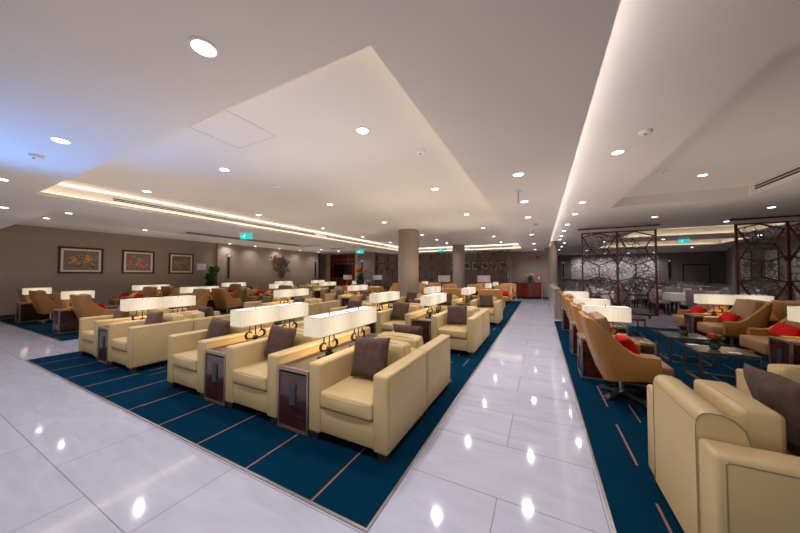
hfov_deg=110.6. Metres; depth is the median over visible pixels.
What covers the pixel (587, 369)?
side table
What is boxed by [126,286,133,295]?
cushion
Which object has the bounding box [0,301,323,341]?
carpet
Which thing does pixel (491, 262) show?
framed picture
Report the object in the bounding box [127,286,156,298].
lounge chair
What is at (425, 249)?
ceiling vent
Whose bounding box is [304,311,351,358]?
table lamp
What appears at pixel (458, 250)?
round column
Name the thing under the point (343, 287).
lounge chair
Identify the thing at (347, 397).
seat cushion
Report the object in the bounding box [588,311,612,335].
cushion
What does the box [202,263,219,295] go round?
potted palm
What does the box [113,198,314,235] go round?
ceiling vent
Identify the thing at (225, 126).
hatch
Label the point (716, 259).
wall
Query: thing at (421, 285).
cushion
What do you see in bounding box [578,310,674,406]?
lounge chair
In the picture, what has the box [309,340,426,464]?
armchair
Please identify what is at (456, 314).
throw pillow
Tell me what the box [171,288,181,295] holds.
cushion
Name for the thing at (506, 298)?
seat cushion
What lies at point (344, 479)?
carpet
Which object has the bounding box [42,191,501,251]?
light strip
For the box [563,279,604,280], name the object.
countertop
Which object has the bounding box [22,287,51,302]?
table lamp
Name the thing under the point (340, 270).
television
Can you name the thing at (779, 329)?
throw pillow
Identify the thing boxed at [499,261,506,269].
framed picture
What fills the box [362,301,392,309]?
armchair
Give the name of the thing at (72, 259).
artwork
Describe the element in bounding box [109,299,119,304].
seat cushion
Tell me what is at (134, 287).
table lamp
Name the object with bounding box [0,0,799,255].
ceiling
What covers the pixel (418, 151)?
smoke detector
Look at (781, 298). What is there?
dining chair
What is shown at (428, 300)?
table lamp
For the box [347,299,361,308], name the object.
throw pillow
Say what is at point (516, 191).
hanging rod
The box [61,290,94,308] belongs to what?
table lamp
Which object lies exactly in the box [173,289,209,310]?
lounge chair
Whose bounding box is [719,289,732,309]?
dining chair
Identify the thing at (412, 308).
cushion
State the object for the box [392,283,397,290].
cushion
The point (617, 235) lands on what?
screen
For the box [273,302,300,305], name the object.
diffuser
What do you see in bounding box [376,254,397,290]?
screen
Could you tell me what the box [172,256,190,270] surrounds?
artwork
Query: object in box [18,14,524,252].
trim
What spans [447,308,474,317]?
cushion
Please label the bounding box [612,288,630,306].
dining chair
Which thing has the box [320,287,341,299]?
armchair
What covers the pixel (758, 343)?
seat cushion
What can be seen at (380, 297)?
table lamp
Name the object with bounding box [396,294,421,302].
armchair
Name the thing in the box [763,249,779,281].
framed picture
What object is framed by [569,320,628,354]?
side table
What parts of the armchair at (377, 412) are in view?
leg, armrest, seat, leg, armrest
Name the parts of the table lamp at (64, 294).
lamp shade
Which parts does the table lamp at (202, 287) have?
lamp shade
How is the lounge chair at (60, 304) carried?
on the carpet at (45, 329)
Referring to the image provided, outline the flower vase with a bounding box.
[354,268,366,284]
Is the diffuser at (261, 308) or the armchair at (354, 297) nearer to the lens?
the diffuser at (261, 308)
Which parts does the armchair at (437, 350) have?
armrest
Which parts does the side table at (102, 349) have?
socket plate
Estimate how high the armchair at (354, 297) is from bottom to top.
0.769 m
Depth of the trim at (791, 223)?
11.61 m
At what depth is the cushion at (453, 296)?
8.81 m
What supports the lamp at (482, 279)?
on the console table
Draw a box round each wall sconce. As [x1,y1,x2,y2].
[226,254,230,280]
[314,260,316,278]
[562,262,564,278]
[667,260,671,278]
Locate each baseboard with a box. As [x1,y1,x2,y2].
[0,314,14,318]
[513,296,547,298]
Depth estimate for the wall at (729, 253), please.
13.21 m
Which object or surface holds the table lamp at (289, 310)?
on the side table at (215, 361)
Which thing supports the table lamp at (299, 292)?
on the side table
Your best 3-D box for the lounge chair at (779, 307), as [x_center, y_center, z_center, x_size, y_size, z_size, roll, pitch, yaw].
[7.218,1.088,4.777,0.803,0.966,0.776,-1,-2,27]
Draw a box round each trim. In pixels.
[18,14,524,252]
[545,0,620,247]
[597,237,762,248]
[621,222,799,238]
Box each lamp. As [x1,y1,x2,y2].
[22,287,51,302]
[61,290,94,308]
[120,297,163,320]
[132,285,151,292]
[152,284,169,295]
[163,295,195,313]
[180,286,200,294]
[200,286,218,298]
[222,283,234,287]
[230,305,278,339]
[234,282,245,287]
[269,284,282,292]
[270,302,308,327]
[274,289,294,303]
[295,288,308,297]
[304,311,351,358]
[319,282,328,288]
[338,306,376,346]
[343,275,351,285]
[347,285,359,295]
[360,285,367,294]
[369,292,388,310]
[373,275,381,279]
[386,291,399,308]
[420,294,438,317]
[424,287,435,293]
[432,286,440,292]
[433,292,446,313]
[438,275,449,287]
[461,288,471,302]
[466,287,475,301]
[477,276,489,288]
[485,283,491,288]
[564,291,588,297]
[573,298,609,305]
[582,304,631,333]
[694,293,734,315]
[735,294,773,301]
[787,306,799,322]
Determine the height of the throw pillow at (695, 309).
0.220 m
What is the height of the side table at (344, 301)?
0.575 m
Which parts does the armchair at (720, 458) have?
leg, panel, armrest, armrest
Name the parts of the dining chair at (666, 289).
backrest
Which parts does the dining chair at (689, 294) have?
backrest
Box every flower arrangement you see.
[676,324,687,335]
[703,333,724,349]
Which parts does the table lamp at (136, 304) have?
lamp shade, brass trim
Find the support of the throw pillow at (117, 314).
on the armchair at (88, 326)
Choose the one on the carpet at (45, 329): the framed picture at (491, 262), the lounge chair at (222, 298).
the lounge chair at (222, 298)
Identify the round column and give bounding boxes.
[398,229,418,296]
[452,244,464,287]
[548,241,557,286]
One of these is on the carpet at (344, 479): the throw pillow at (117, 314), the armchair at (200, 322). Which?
the armchair at (200, 322)
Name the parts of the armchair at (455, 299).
armrest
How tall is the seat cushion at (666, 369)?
0.230 m
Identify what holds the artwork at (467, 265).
attached to the framed picture at (467, 264)
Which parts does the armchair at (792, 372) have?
armrest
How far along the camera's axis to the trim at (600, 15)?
1.91 m
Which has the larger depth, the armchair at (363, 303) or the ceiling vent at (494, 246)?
the ceiling vent at (494, 246)
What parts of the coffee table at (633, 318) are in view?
floor rail, leg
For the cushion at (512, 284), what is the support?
on the lounge chair at (513, 285)
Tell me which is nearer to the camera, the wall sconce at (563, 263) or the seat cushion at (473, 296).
the seat cushion at (473, 296)
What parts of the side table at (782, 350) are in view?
socket plate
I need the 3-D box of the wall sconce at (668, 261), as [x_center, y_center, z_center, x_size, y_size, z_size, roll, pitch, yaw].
[20.728,0.227,21.298,0.200,1.500,0.060,-1,-2,27]
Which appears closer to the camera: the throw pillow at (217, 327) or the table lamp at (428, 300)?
the throw pillow at (217, 327)
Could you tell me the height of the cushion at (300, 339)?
0.369 m
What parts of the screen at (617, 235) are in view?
rail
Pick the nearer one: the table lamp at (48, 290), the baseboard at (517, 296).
the table lamp at (48, 290)
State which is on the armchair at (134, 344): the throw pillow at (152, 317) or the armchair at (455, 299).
the throw pillow at (152, 317)
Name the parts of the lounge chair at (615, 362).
leg, leg, leg, leg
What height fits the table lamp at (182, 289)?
0.474 m
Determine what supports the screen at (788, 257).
on the carpet at (663, 320)
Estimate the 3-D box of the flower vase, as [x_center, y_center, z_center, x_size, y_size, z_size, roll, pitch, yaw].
[-2.305,0.595,16.162,0.868,1.047,0.880,-1,-2,27]
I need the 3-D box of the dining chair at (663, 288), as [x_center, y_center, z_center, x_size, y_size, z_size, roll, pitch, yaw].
[10.653,1.280,11.021,0.460,0.920,0.490,-1,-2,27]
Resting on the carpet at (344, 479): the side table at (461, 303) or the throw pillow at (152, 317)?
the side table at (461, 303)
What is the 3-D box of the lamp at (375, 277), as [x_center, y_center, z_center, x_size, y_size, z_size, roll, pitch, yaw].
[-1.251,0.789,15.421,0.500,0.620,0.500,-1,-2,27]
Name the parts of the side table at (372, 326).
metal frame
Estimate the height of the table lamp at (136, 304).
0.474 m
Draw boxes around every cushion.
[36,290,47,296]
[78,294,92,301]
[81,330,93,341]
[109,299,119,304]
[111,337,126,350]
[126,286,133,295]
[128,310,147,316]
[141,287,153,297]
[149,308,169,312]
[161,313,184,322]
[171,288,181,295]
[173,349,196,370]
[179,310,204,318]
[192,289,206,300]
[228,325,254,334]
[229,284,238,291]
[233,359,267,390]
[248,296,260,300]
[256,322,273,327]
[257,285,268,295]
[272,297,281,301]
[278,285,289,289]
[293,328,318,346]
[304,299,313,303]
[307,298,322,302]
[320,376,372,420]
[362,302,371,305]
[377,332,422,347]
[381,319,404,330]
[387,340,410,366]
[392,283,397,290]
[408,305,418,312]
[410,303,423,308]
[419,283,424,292]
[429,282,439,286]
[438,324,466,338]
[439,305,451,309]
[441,295,457,304]
[443,284,454,287]
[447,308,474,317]
[465,295,477,298]
[467,306,477,312]
[468,284,480,290]
[478,307,493,314]
[496,285,509,295]
[502,283,513,292]
[503,296,508,301]
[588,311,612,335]
[640,353,674,382]
[672,314,683,324]
[694,379,786,453]
[697,322,738,337]
[700,304,717,312]
[731,299,763,320]
[739,335,768,354]
[767,364,799,382]
[785,319,799,335]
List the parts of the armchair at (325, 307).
armrest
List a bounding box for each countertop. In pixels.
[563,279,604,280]
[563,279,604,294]
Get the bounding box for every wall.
[0,224,322,314]
[215,243,238,287]
[323,248,548,296]
[358,252,376,285]
[507,251,511,282]
[548,283,560,319]
[557,251,725,289]
[725,234,799,291]
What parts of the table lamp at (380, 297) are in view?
lamp shade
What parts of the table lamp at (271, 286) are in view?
lamp shade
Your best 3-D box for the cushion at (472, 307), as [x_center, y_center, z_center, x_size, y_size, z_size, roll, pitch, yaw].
[1.377,1.016,5.860,0.556,0.369,0.228,-1,-2,27]
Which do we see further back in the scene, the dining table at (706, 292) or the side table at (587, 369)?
the dining table at (706, 292)
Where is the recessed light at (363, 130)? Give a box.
[356,127,368,133]
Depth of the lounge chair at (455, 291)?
9.21 m
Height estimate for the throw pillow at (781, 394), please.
0.467 m
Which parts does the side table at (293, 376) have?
socket plate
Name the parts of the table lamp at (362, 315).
brass trim, lamp shade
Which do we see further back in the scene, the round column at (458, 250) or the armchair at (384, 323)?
the round column at (458, 250)
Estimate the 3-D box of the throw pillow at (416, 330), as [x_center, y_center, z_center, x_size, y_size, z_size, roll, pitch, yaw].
[0.109,0.879,3.365,0.401,0.365,0.196,-1,-2,27]
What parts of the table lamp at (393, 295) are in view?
lamp shade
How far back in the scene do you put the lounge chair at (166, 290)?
10.93 m
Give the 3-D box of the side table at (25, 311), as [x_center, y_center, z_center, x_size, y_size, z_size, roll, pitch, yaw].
[-11.111,1.389,8.742,0.400,0.580,1.158,-1,-2,27]
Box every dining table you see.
[592,288,602,294]
[601,291,634,299]
[645,289,669,308]
[662,292,685,313]
[705,291,719,293]
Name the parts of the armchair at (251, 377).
leg, armrest, seat, leg, armrest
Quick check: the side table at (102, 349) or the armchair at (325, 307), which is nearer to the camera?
the side table at (102, 349)
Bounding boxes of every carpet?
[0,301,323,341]
[25,301,521,532]
[554,321,768,532]
[560,290,691,328]
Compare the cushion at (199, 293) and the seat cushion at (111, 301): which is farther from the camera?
the seat cushion at (111, 301)
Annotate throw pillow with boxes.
[112,306,128,318]
[119,292,128,297]
[133,293,142,298]
[145,311,162,324]
[198,305,214,316]
[205,317,230,338]
[261,295,272,302]
[264,324,296,356]
[293,297,304,301]
[335,290,344,298]
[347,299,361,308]
[351,336,389,377]
[362,291,371,299]
[390,301,409,319]
[393,323,423,344]
[405,292,417,302]
[409,299,419,303]
[440,294,452,304]
[447,305,466,324]
[479,294,492,306]
[615,335,639,353]
[688,305,704,312]
[717,311,739,321]
[743,363,799,456]
[767,322,799,336]
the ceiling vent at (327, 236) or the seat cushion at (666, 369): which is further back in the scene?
the ceiling vent at (327, 236)
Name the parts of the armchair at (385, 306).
armrest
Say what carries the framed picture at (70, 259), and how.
attached to the wall at (28, 254)
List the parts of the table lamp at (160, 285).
lamp shade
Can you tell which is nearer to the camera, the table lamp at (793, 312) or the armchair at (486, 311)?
the table lamp at (793, 312)
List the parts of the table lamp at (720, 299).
lamp shade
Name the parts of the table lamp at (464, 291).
lamp shade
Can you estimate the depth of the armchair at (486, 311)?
5.79 m
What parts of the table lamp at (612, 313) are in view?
brass trim, lamp shade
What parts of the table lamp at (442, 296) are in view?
lamp shade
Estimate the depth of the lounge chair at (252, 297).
12.19 m
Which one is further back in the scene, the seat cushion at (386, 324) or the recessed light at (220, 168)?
the seat cushion at (386, 324)
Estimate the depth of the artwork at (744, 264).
14.28 m
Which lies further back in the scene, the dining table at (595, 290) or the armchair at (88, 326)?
the dining table at (595, 290)
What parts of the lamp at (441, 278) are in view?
lamp shade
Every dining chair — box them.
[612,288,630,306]
[632,288,649,307]
[647,286,660,303]
[648,288,669,314]
[658,287,676,310]
[665,288,685,312]
[680,290,704,309]
[684,285,697,287]
[706,286,721,290]
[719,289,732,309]
[730,288,742,307]
[740,289,755,293]
[760,288,771,293]
[771,291,795,308]
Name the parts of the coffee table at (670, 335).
leg, leg, frame rail, floor rail, leg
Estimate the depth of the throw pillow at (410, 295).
9.26 m
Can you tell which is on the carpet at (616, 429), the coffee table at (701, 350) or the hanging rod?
the coffee table at (701, 350)
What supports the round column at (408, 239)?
on the carpet at (344, 479)
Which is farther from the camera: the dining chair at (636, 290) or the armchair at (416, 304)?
the dining chair at (636, 290)
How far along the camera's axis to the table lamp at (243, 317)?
3.44 m
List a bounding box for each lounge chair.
[17,289,30,301]
[28,290,56,322]
[52,293,72,308]
[69,294,115,320]
[109,286,140,304]
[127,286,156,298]
[161,286,174,296]
[169,288,187,295]
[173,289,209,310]
[211,288,242,314]
[228,284,240,298]
[248,285,271,300]
[268,285,291,296]
[342,286,359,294]
[367,286,390,304]
[387,283,397,301]
[419,283,426,294]
[428,282,440,293]
[441,284,456,289]
[442,288,464,300]
[465,284,481,298]
[478,289,504,309]
[494,285,511,307]
[501,283,515,302]
[558,291,563,306]
[561,293,572,319]
[564,297,575,319]
[570,302,627,336]
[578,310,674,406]
[672,304,729,324]
[697,299,772,353]
[739,317,799,367]
[771,300,799,321]
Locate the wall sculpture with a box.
[271,255,289,278]
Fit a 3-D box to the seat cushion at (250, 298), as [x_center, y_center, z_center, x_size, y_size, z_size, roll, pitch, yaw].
[-6.227,1.396,12.138,0.620,0.230,0.625,-1,-2,27]
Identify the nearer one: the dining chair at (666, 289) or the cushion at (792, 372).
the cushion at (792, 372)
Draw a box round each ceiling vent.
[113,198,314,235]
[186,232,298,246]
[327,236,386,247]
[419,249,446,250]
[470,246,512,248]
[754,166,799,189]
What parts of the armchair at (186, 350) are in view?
leg, seat, armrest, armrest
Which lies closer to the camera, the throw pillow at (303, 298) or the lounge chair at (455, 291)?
the throw pillow at (303, 298)
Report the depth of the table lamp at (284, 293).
7.55 m
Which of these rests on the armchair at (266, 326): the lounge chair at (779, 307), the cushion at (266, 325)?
the cushion at (266, 325)
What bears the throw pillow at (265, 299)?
on the armchair at (274, 300)
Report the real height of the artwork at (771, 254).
1.180 m
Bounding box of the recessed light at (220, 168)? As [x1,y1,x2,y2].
[219,167,229,170]
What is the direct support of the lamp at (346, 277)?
on the console table at (385, 288)
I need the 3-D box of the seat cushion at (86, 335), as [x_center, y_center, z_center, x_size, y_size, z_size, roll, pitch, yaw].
[-5.202,1.207,5.032,0.560,0.174,0.714,-1,-2,27]
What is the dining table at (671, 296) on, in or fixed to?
on the carpet at (663, 320)
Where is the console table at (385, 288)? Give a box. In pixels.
[344,285,390,291]
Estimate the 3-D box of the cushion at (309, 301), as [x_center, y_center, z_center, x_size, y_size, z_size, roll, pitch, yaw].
[-2.571,1.060,7.484,0.556,0.369,0.228,-1,-2,27]
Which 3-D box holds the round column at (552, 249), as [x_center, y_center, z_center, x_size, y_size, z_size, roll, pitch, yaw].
[7.738,0.278,14.013,0.424,3.098,0.424,-1,-2,27]
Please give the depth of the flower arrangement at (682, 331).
4.61 m
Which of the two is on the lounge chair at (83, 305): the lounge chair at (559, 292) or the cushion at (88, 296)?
the cushion at (88, 296)
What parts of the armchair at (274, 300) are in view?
armrest, armrest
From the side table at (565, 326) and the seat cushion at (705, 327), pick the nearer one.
the seat cushion at (705, 327)
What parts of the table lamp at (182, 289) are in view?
lamp shade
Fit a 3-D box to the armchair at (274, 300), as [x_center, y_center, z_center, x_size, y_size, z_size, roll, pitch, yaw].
[-3.793,1.269,7.810,0.804,0.769,0.846,-1,-2,27]
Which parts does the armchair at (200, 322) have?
armrest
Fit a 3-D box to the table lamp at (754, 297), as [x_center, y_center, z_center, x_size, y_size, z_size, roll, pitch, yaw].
[7.032,0.796,5.552,0.526,0.474,0.212,-1,-2,27]
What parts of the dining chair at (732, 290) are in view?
backrest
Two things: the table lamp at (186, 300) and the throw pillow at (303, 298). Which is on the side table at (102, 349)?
the table lamp at (186, 300)
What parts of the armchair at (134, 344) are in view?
seat, armrest, leg, armrest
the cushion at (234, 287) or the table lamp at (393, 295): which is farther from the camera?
the cushion at (234, 287)
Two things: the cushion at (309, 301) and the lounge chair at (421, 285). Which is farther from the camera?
the lounge chair at (421, 285)
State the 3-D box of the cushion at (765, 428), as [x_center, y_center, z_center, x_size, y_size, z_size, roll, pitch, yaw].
[1.812,0.870,1.505,0.184,0.379,0.489,-1,-2,27]
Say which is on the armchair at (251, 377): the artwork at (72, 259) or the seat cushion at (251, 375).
the seat cushion at (251, 375)
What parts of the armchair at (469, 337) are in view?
armrest, seat, armrest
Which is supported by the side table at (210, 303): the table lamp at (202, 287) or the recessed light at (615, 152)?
the table lamp at (202, 287)
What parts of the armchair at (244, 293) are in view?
panel, armrest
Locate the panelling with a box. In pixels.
[326,254,357,285]
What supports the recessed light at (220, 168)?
in the ceiling
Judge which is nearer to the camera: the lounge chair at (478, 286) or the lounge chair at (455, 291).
the lounge chair at (455, 291)
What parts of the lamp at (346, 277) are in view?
lamp shade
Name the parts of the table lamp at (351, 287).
lamp shade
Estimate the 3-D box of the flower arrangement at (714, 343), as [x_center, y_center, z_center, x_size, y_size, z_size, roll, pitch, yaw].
[4.280,1.018,3.782,0.225,0.212,0.218,-1,-2,27]
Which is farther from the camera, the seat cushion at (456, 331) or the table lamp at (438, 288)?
the table lamp at (438, 288)
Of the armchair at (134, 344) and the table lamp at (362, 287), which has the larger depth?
the table lamp at (362, 287)
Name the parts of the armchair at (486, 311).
armrest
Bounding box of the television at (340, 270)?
[334,264,350,276]
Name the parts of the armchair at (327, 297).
armrest, armrest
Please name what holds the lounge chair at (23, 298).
on the carpet at (45, 329)
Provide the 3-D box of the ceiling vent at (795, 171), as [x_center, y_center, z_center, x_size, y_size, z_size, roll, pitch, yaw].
[6.362,-1.661,3.883,0.027,0.111,4.000,-1,-2,27]
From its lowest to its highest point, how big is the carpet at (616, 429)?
0.008 m
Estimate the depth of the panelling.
22.83 m
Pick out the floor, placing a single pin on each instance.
(511, 454)
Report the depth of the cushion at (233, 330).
3.80 m
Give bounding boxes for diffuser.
[239,306,273,310]
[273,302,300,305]
[310,311,347,317]
[342,307,372,311]
[584,305,627,307]
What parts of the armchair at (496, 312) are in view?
armrest, seat, armrest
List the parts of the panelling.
cream panel, cream panel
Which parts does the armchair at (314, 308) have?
armrest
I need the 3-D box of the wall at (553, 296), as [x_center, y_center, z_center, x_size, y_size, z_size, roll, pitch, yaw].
[6.670,1.293,12.105,0.195,0.970,7.320,-1,-2,27]
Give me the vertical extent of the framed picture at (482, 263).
0.560 m
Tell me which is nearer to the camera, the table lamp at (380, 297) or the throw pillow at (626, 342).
the throw pillow at (626, 342)
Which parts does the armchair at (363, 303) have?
armrest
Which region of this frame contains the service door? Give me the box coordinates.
[682,264,710,285]
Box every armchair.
[78,310,147,360]
[107,313,192,372]
[149,308,197,313]
[167,325,265,398]
[179,310,229,330]
[225,328,332,424]
[238,287,256,301]
[243,297,286,307]
[254,320,303,335]
[275,299,319,323]
[282,297,293,302]
[294,291,311,298]
[299,284,312,287]
[300,325,369,345]
[307,298,339,313]
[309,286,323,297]
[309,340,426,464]
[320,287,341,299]
[324,291,352,306]
[330,302,378,333]
[351,292,380,304]
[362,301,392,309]
[375,330,449,414]
[376,305,425,333]
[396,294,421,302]
[410,303,437,313]
[431,308,482,356]
[433,295,462,309]
[445,306,489,344]
[470,297,502,325]
[647,374,799,532]
[736,364,799,396]
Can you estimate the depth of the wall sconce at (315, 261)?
21.33 m
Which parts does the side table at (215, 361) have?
socket plate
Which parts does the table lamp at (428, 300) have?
lamp shade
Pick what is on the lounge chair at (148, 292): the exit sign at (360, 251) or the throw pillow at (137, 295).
the throw pillow at (137, 295)
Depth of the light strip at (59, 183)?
6.78 m
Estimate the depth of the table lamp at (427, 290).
8.91 m
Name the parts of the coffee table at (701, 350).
leg, leg, floor rail, frame rail, leg, leg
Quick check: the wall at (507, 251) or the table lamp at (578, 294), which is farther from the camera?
the wall at (507, 251)
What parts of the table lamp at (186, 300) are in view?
lamp shade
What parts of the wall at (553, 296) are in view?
glossy panel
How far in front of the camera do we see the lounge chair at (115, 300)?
10.77 m
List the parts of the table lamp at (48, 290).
lamp shade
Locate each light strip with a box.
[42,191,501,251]
[59,183,394,246]
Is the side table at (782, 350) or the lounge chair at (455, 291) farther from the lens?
the lounge chair at (455, 291)
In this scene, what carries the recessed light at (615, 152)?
in the ceiling
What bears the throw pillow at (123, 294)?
on the lounge chair at (115, 300)
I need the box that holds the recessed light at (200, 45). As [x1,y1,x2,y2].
[188,36,218,57]
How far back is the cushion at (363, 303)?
6.53 m
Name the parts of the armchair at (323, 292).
armrest, armrest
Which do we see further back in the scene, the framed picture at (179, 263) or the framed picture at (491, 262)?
the framed picture at (491, 262)
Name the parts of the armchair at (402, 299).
armrest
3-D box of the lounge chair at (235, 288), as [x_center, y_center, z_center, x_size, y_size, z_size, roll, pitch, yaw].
[-8.140,1.316,13.211,0.776,0.966,0.803,-1,-2,27]
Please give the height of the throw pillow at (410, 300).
0.365 m
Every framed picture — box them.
[57,246,103,272]
[121,250,154,273]
[168,253,193,273]
[465,262,470,269]
[471,262,478,269]
[481,262,488,269]
[490,261,497,269]
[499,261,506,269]
[739,251,751,280]
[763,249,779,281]
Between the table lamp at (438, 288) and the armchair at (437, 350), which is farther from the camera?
the table lamp at (438, 288)
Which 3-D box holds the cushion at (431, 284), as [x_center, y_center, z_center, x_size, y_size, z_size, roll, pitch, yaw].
[1.995,1.176,16.063,0.610,0.531,0.236,-1,-2,27]
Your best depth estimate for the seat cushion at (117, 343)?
4.18 m
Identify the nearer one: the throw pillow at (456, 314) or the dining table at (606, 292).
the throw pillow at (456, 314)
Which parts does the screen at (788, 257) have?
rail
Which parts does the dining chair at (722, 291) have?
backrest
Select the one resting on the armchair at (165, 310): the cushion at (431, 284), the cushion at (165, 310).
the cushion at (165, 310)
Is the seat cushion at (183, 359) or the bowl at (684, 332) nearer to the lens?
the seat cushion at (183, 359)
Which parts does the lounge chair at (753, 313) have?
leg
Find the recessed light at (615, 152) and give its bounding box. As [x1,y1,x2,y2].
[611,149,624,154]
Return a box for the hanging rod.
[515,190,520,202]
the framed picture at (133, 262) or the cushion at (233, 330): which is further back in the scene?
the framed picture at (133, 262)
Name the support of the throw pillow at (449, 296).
on the armchair at (455, 299)
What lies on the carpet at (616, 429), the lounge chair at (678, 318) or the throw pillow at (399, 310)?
the lounge chair at (678, 318)
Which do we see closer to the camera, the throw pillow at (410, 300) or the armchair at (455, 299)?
the throw pillow at (410, 300)
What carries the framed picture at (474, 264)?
attached to the wall at (523, 263)
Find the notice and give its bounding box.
[197,264,205,269]
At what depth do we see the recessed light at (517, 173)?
3.72 m
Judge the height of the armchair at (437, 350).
0.769 m
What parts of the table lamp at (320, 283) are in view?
lamp shade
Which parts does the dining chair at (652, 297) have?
backrest, seat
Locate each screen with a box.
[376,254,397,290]
[419,253,444,287]
[477,250,509,288]
[578,223,660,318]
[729,215,799,300]
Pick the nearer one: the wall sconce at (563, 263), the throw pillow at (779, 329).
the throw pillow at (779, 329)
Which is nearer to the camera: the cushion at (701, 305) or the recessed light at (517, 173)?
the recessed light at (517, 173)
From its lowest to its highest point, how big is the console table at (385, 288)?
0.760 m
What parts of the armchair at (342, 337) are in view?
armrest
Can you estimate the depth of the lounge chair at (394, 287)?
14.62 m
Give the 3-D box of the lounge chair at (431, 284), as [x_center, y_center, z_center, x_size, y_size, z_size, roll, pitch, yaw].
[1.916,1.389,15.902,0.776,0.966,0.803,-1,-2,27]
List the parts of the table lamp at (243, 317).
lamp shade, brass trim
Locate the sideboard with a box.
[512,282,542,298]
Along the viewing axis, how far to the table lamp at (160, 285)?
11.25 m
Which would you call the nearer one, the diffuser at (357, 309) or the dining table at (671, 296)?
the diffuser at (357, 309)
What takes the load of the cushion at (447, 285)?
on the lounge chair at (443, 285)
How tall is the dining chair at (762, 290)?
0.920 m
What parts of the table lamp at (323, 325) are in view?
brass trim, lamp shade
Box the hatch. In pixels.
[188,110,276,147]
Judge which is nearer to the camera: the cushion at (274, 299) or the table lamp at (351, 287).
the cushion at (274, 299)
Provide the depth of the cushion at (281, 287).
11.78 m
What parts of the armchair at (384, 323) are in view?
armrest, armrest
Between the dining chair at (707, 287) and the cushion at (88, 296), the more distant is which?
the dining chair at (707, 287)
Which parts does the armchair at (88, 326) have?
seat, armrest, armrest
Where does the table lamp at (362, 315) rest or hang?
on the side table at (293, 376)
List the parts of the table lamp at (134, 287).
lamp shade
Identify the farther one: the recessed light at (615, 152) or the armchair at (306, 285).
the armchair at (306, 285)
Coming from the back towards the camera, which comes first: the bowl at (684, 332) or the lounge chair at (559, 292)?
the lounge chair at (559, 292)
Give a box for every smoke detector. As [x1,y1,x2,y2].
[25,153,41,159]
[416,149,424,154]
[638,128,652,135]
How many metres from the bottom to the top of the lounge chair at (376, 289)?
0.966 m
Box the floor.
[0,298,612,532]
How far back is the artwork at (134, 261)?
11.96 m
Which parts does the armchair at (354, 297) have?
armrest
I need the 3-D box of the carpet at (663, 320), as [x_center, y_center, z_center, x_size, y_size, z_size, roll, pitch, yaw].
[13.272,1.842,14.623,8.240,0.008,18.430,-1,-2,27]
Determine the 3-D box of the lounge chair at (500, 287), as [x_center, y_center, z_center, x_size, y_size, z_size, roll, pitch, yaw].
[4.465,1.286,12.087,0.776,0.966,0.803,-1,-2,27]
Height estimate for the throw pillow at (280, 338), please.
0.386 m
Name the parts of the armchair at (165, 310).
armrest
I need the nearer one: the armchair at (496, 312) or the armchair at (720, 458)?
the armchair at (720, 458)
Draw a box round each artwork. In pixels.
[63,250,98,269]
[126,253,150,270]
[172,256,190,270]
[465,263,469,268]
[742,254,749,277]
[766,252,776,277]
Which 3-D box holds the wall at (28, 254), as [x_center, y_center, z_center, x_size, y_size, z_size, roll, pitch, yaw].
[-11.009,0.032,14.111,1.400,3.600,21.600,-1,-2,27]
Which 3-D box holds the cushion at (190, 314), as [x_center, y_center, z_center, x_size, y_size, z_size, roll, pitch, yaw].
[-3.798,0.995,5.065,0.556,0.369,0.228,-1,-2,27]
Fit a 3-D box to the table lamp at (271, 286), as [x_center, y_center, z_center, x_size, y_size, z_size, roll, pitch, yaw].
[-5.478,0.981,12.232,0.212,0.474,0.526,-1,-2,27]
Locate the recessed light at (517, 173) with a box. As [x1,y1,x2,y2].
[512,172,524,175]
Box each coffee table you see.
[608,316,645,337]
[657,331,714,367]
[683,343,762,387]
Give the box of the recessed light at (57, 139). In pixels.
[49,136,71,143]
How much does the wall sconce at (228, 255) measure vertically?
1.500 m
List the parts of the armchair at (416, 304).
armrest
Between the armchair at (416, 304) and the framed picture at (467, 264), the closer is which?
the armchair at (416, 304)
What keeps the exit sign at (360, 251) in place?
hanging from the ceiling
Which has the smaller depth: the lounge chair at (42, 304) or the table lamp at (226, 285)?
the lounge chair at (42, 304)
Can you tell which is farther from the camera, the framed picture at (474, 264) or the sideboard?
the framed picture at (474, 264)
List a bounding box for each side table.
[15,302,49,322]
[52,305,119,333]
[97,326,108,364]
[169,299,225,313]
[204,335,267,406]
[277,333,378,436]
[315,290,323,300]
[341,297,350,306]
[361,307,392,333]
[411,310,444,343]
[456,299,473,305]
[561,307,569,330]
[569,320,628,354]
[577,332,656,386]
[684,313,777,346]
[768,336,799,364]
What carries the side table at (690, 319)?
on the carpet at (616, 429)
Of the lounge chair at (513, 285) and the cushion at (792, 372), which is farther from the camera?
the lounge chair at (513, 285)
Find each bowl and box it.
[679,329,687,335]
[708,342,720,349]
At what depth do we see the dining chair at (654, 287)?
12.23 m
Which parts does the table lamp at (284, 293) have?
lamp shade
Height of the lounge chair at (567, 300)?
0.966 m
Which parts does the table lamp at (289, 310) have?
lamp shade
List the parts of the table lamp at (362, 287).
lamp shade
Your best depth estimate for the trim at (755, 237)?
15.94 m
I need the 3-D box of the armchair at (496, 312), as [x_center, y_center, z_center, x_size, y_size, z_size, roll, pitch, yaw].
[2.556,1.279,8.177,0.804,0.769,0.846,-1,-2,27]
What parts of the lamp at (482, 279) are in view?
lamp shade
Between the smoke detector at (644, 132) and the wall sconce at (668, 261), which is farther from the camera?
the wall sconce at (668, 261)
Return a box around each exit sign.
[239,232,252,238]
[357,248,363,253]
[678,237,689,243]
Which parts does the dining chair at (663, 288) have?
backrest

